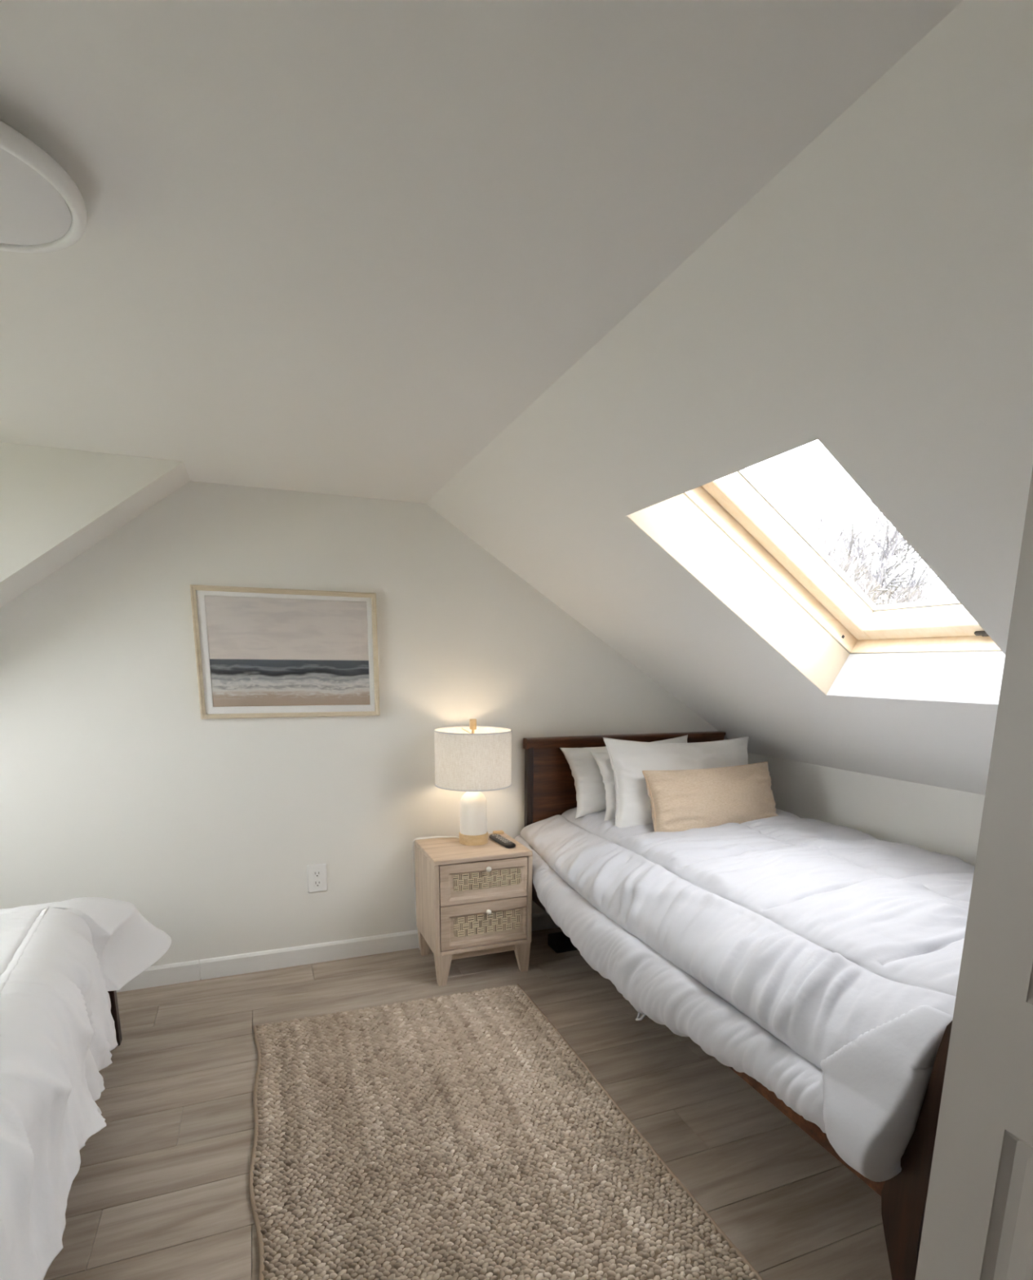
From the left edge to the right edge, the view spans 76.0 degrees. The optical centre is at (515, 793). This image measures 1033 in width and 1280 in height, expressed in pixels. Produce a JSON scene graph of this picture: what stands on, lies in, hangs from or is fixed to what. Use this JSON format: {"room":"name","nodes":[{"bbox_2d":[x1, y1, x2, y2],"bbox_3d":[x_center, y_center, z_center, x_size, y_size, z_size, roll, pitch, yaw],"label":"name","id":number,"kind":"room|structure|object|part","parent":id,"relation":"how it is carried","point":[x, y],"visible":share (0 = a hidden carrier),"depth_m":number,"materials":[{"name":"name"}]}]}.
{"room":"bedroom","nodes":[
{"label":"bedroom","id":0,"kind":"room"},
{"bbox_2d":[0,441,190,607],"bbox_3d":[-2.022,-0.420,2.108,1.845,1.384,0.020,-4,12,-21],"label":"sloped ceiling","id":1,"kind":"structure","parent":0,"point":[48,495],"depth_m":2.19,"materials":[{"name":"white paint"}]},
{"bbox_2d":[0,480,729,977],"bbox_3d":[-0.860,-0.193,2.970,4.598,2.139,0.140,-4,12,-21],"label":"wall","id":2,"kind":"structure","parent":0,"point":[114,784],"depth_m":2.81,"materials":[{"name":"white paint"}]},
{"bbox_2d":[190,584,380,719],"bbox_3d":[-0.941,-0.584,2.770,0.722,0.524,0.025,-4,12,-21],"label":"framed picture","id":3,"kind":"object","parent":2,"relation":"attached to","point":[260,652],"visible":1,"depth_m":2.76,"materials":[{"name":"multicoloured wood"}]},
{"bbox_2d":[306,863,327,893],"bbox_3d":[-0.896,0.382,2.987,0.085,0.130,0.010,-4,12,-21],"label":"wall outlet","id":4,"kind":"object","parent":2,"relation":"attached to","point":[317,874],"visible":1,"depth_m":2.98,"materials":[{"name":"white plastic"}]},
{"bbox_2d":[313,870,321,877],"bbox_3d":[-0.894,0.361,2.980,0.035,0.033,0.004,-4,12,-21],"label":"receptacle","id":5,"kind":"object","parent":4,"relation":"attached to","point":[317,873],"depth_m":2.98,"materials":[{"name":"white plastic"}]},
{"bbox_2d":[313,880,321,887],"bbox_3d":[-0.895,0.405,2.989,0.035,0.033,0.004,-4,12,-21],"label":"receptacle","id":6,"kind":"object","parent":4,"relation":"attached to","point":[317,883],"depth_m":2.99,"materials":[{"name":"white plastic"}]},
{"bbox_2d":[116,911,559,992],"bbox_3d":[-0.846,0.730,3.073,4.584,0.089,0.014,-4,12,-21],"label":"baseboard","id":7,"kind":"structure","parent":2,"relation":"attached to","point":[249,962],"depth_m":2.98,"materials":[{"name":"white paint"}]},
{"bbox_2d":[43,927,893,1279],"bbox_3d":[-0.231,1.134,1.555,4.898,0.120,3.620,-4,12,-21],"label":"floor","id":8,"kind":"structure","parent":0,"point":[161,1191],"depth_m":1.98,"materials":[{"name":"grey"}]},
{"bbox_2d":[107,990,122,1046],"bbox_3d":[-1.546,0.851,1.227,1.047,0.540,2.072,-4,12,-21],"label":"bed","id":9,"kind":"object","parent":8,"relation":"on","point":[113,994],"visible":0.1,"depth_m":2.36,"materials":[{"name":"brown wood"}]},
{"bbox_2d":[0,897,171,1279],"bbox_3d":[-1.457,0.736,1.290,1.285,0.454,2.335,-4,12,-21],"label":"coverlet","id":10,"kind":"object","parent":9,"relation":"on","point":[60,962],"visible":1,"depth_m":1.60,"materials":[{"name":"white fabric"}]},
{"bbox_2d":[414,832,533,986],"bbox_3d":[-0.192,0.509,3.002,0.440,0.559,0.390,-4,12,-21],"label":"nightstand","id":11,"kind":"object","parent":8,"relation":"on","point":[472,900],"visible":1,"depth_m":2.86,"materials":[{"name":"brown wood"}]},
{"bbox_3d":[-0.423,0.697,3.133,0.072,0.137,0.050,-4,12,-21],"label":"leg","id":12,"kind":"part","parent":11,"relation":"part of","materials":[{"name":"brown wood"}]},
{"bbox_3d":[-0.392,0.462,2.930,0.021,0.401,0.360,-4,12,-21],"label":"panel","id":13,"kind":"part","parent":11,"relation":"part of","materials":[{"name":"brown wood"}]},
{"bbox_3d":[-0.311,0.752,2.851,0.072,0.137,0.050,-4,12,-21],"label":"leg","id":14,"kind":"part","parent":11,"relation":"part of","materials":[{"name":"brown wood"}]},
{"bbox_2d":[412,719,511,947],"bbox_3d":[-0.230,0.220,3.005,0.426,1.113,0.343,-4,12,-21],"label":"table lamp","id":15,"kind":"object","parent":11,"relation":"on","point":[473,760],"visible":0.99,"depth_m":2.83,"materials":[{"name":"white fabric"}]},
{"bbox_3d":[-0.361,0.476,3.122,0.242,0.564,0.039,0,11,-3],"label":"cord","id":16,"kind":"part","parent":15,"relation":"part of","materials":[{"name":"white plastic"}]},
{"bbox_3d":[-0.189,-0.162,2.947,0.340,0.246,0.340,-4,12,-21],"label":"lamp shade","id":17,"kind":"part","parent":15,"relation":"part of","materials":[{"name":"fabric"}]},
{"bbox_3d":[-0.135,0.372,2.829,0.391,0.176,0.018,-4,12,-21],"label":"drawer","id":18,"kind":"part","parent":11,"relation":"part of","materials":[{"name":"brown wood"}]},
{"bbox_3d":[-0.136,0.559,2.866,0.391,0.194,0.018,-4,12,-21],"label":"drawer","id":19,"kind":"part","parent":11,"relation":"part of","materials":[{"name":"brown wood"}]},
{"bbox_3d":[-0.198,0.637,3.041,0.398,0.018,0.360,-4,12,-21],"label":"panel","id":20,"kind":"part","parent":11,"relation":"part of","materials":[{"name":"brown wood"}]},
{"bbox_3d":[-0.114,0.507,2.832,0.023,0.023,0.023,-4,12,-21],"label":"knob","id":21,"kind":"part","parent":11,"relation":"part of","materials":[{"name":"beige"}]},
{"bbox_3d":[-0.113,0.319,2.795,0.023,0.023,0.023,-4,12,-21],"label":"knob","id":22,"kind":"part","parent":11,"relation":"part of","materials":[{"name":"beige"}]},
{"bbox_2d":[493,830,504,834],"bbox_3d":[-0.082,0.186,3.169,0.048,0.013,0.029,-4,12,-21],"label":"box","id":23,"kind":"object","parent":11,"relation":"on","point":[499,832],"visible":0.91,"depth_m":3.16,"materials":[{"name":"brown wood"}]},
{"bbox_2d":[489,834,515,848],"bbox_3d":[-0.061,0.213,3.010,0.050,0.018,0.210,-5,12,-25],"label":"remote control","id":24,"kind":"object","parent":11,"relation":"on","point":[498,838],"visible":1,"depth_m":2.98,"materials":[{"name":"black plastic"}]},
{"bbox_3d":[0.025,0.730,2.979,0.072,0.137,0.050,-4,12,-21],"label":"leg","id":25,"kind":"part","parent":11,"relation":"part of","materials":[{"name":"brown wood"}]},
{"bbox_3d":[-0.001,0.436,3.079,0.021,0.401,0.360,-4,12,-21],"label":"panel","id":26,"kind":"part","parent":11,"relation":"part of","materials":[{"name":"brown wood"}]},
{"bbox_2d":[248,983,764,1279],"bbox_3d":[-0.173,1.005,1.859,1.077,0.018,1.805,-4,12,-21],"label":"rug","id":27,"kind":"object","parent":8,"relation":"on","point":[460,1135],"visible":1,"depth_m":1.82,"materials":[{"name":"beige fabric"}]},
{"bbox_2d":[547,931,578,953],"bbox_3d":[0.315,0.717,3.257,0.298,0.062,0.112,-4,12,-21],"label":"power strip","id":28,"kind":"object","parent":8,"relation":"on","point":[559,942],"visible":0.3,"depth_m":3.18,"materials":[{"name":"black plastic"}]},
{"bbox_2d":[523,731,952,1279],"bbox_3d":[1.002,0.388,2.490,1.203,1.008,2.258,-4,12,-21],"label":"bed","id":29,"kind":"object","parent":8,"relation":"on","point":[550,791],"visible":0.16,"depth_m":1.46,"materials":[{"name":"brown wood"}]},
{"bbox_3d":[0.064,0.240,3.299,0.032,0.978,0.042,-4,12,-21],"label":"head post","id":30,"kind":"part","parent":29,"relation":"part of","materials":[{"name":"brown wood"}]},
{"bbox_3d":[0.584,0.048,3.469,1.083,0.618,0.020,-4,12,-21],"label":"headboard","id":31,"kind":"part","parent":29,"relation":"part of","materials":[{"name":"brown wood"}]},
{"bbox_3d":[0.586,-0.277,3.397,1.155,0.052,0.060,-4,12,-21],"label":"head rail","id":32,"kind":"part","parent":29,"relation":"part of","materials":[{"name":"brown wood"}]},
{"bbox_3d":[0.452,0.640,2.373,0.026,0.140,2.100,-4,12,-21],"label":"rail","id":33,"kind":"part","parent":29,"relation":"part of","materials":[{"name":"brown wood"}]},
{"bbox_2d":[514,807,975,1182],"bbox_3d":[1.008,0.414,2.518,1.489,0.528,2.112,-4,12,-21],"label":"comforter","id":34,"kind":"object","parent":29,"relation":"on","point":[818,962],"visible":0.7,"depth_m":1.91,"materials":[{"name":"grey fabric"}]},
{"bbox_2d":[591,751,616,821],"bbox_3d":[0.742,-0.059,3.219,0.786,0.325,0.183,-4,12,-21],"label":"sleeping pillow","id":35,"kind":"object","parent":34,"relation":"on","point":[603,759],"visible":0.12,"depth_m":3.09,"materials":[{"name":"white fabric"}]},
{"bbox_2d":[560,734,688,818],"bbox_3d":[0.588,-0.095,3.280,0.748,0.360,0.203,-4,12,-22],"label":"sleeping pillow","id":36,"kind":"object","parent":34,"relation":"on","point":[589,785],"visible":0.22,"depth_m":3.15,"materials":[{"name":"white fabric"}]},
{"bbox_2d":[603,736,749,827],"bbox_3d":[0.789,-0.043,3.100,0.835,0.456,0.231,-4,12,-21],"label":"sleeping pillow","id":37,"kind":"object","parent":34,"relation":"on","point":[628,758],"visible":0.41,"depth_m":2.97,"materials":[{"name":"white fabric"}]},
{"bbox_2d":[642,761,778,831],"bbox_3d":[0.894,0.029,2.983,0.701,0.303,0.205,-4,12,-21],"label":"lumbar cushion","id":38,"kind":"object","parent":34,"relation":"on","point":[682,800],"visible":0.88,"depth_m":2.89,"materials":[{"name":"tan linen"}]},
{"bbox_3d":[0.843,0.758,1.351,0.042,0.712,0.155,-4,12,-21],"label":"foot post","id":39,"kind":"part","parent":29,"relation":"part of","materials":[{"name":"brown wood"}]},
{"bbox_2d":[915,466,1032,1279],"bbox_3d":[0.780,0.291,0.585,0.036,1.893,0.760,-4,12,-21],"label":"door","id":40,"kind":"structure","parent":8,"relation":"on","point":[978,1224],"depth_m":0.89,"materials":[{"name":"grey paint"}]},
{"bbox_3d":[0.775,0.768,0.681,0.034,0.547,0.579,-4,12,-21],"label":"panel","id":41,"kind":"part","parent":40,"relation":"part of","materials":[{"name":"grey paint"}]},
{"bbox_3d":[0.782,-0.093,0.514,0.034,0.842,0.579,-4,12,-21],"label":"panel","id":42,"kind":"part","parent":40,"relation":"part of","materials":[{"name":"grey paint"}]},
{"bbox_2d":[0,0,963,503],"bbox_3d":[-1.214,-0.932,0.778,3.067,0.140,3.350,-4,12,-21],"label":"ceiling","id":43,"kind":"structure","parent":0,"point":[340,247],"depth_m":0.99,"materials":[{"name":"white paint"}]},
{"bbox_2d":[0,120,87,253],"bbox_3d":[-0.774,-0.858,0.906,0.314,0.048,0.314,-4,12,-21],"label":"ceiling light","id":44,"kind":"object","parent":43,"relation":"attached to","point":[42,209],"visible":1,"depth_m":0.94,"materials":[{"name":"white plastic"}]},
{"bbox_2d":[0,147,71,244],"bbox_3d":[-0.774,-0.839,0.910,0.271,0.007,0.271,-4,12,-21],"label":"diffuser","id":45,"kind":"object","parent":44,"relation":"attached to","point":[35,190],"depth_m":0.94,"materials":[{"name":"white plastic"}]},
{"bbox_2d":[426,0,1032,795],"bbox_3d":[1.208,-0.464,1.827,2.139,1.446,3.350,-4,12,-21],"label":"ceiling","id":46,"kind":"structure","parent":0,"point":[873,301],"depth_m":1.27,"materials":[{"name":"white paint"}]},
{"bbox_2d":[626,439,1005,704],"bbox_3d":[0.995,-0.710,1.917,1.129,0.892,0.883,-4,12,-21],"label":"window","id":47,"kind":"structure","parent":46,"relation":"attached to","point":[727,531],"depth_m":2.22,"materials":[{"name":"beige paint"}]},
{"bbox_2d":[747,752,985,866],"bbox_3d":[1.950,0.521,2.391,0.140,0.999,3.490,-4,12,-21],"label":"wall","id":48,"kind":"structure","parent":0,"point":[932,819],"depth_m":2.94,"materials":[{"name":"white paint"}]},
{"label":"outside","id":49,"kind":"structure","parent":0,"visible":0},
{"bbox_3d":[4.579,2.597,16.524,140.000,0.200,140.000,-4,12,-21],"label":"ground","id":50,"kind":"structure","parent":49,"visible":0},
{"bbox_2d":[793,499,937,605],"bbox_3d":[4.313,-0.956,11.964,5.964,8.510,4.869,5,12,20],"label":"bare tree","id":51,"kind":"object","parent":50,"relation":"on","point":[877,582],"visible":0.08,"depth_m":10.11,"materials":[{"name":"grey plant"}]},
{"bbox_2d":[852,560,952,605],"bbox_3d":[10.566,-1.874,16.191,5.532,8.811,5.817,1,11,5],"label":"bare tree","id":52,"kind":"object","parent":50,"relation":"on","point":[898,592],"visible":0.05,"depth_m":16.39,"materials":[{"name":"grey plant"}]}
]}

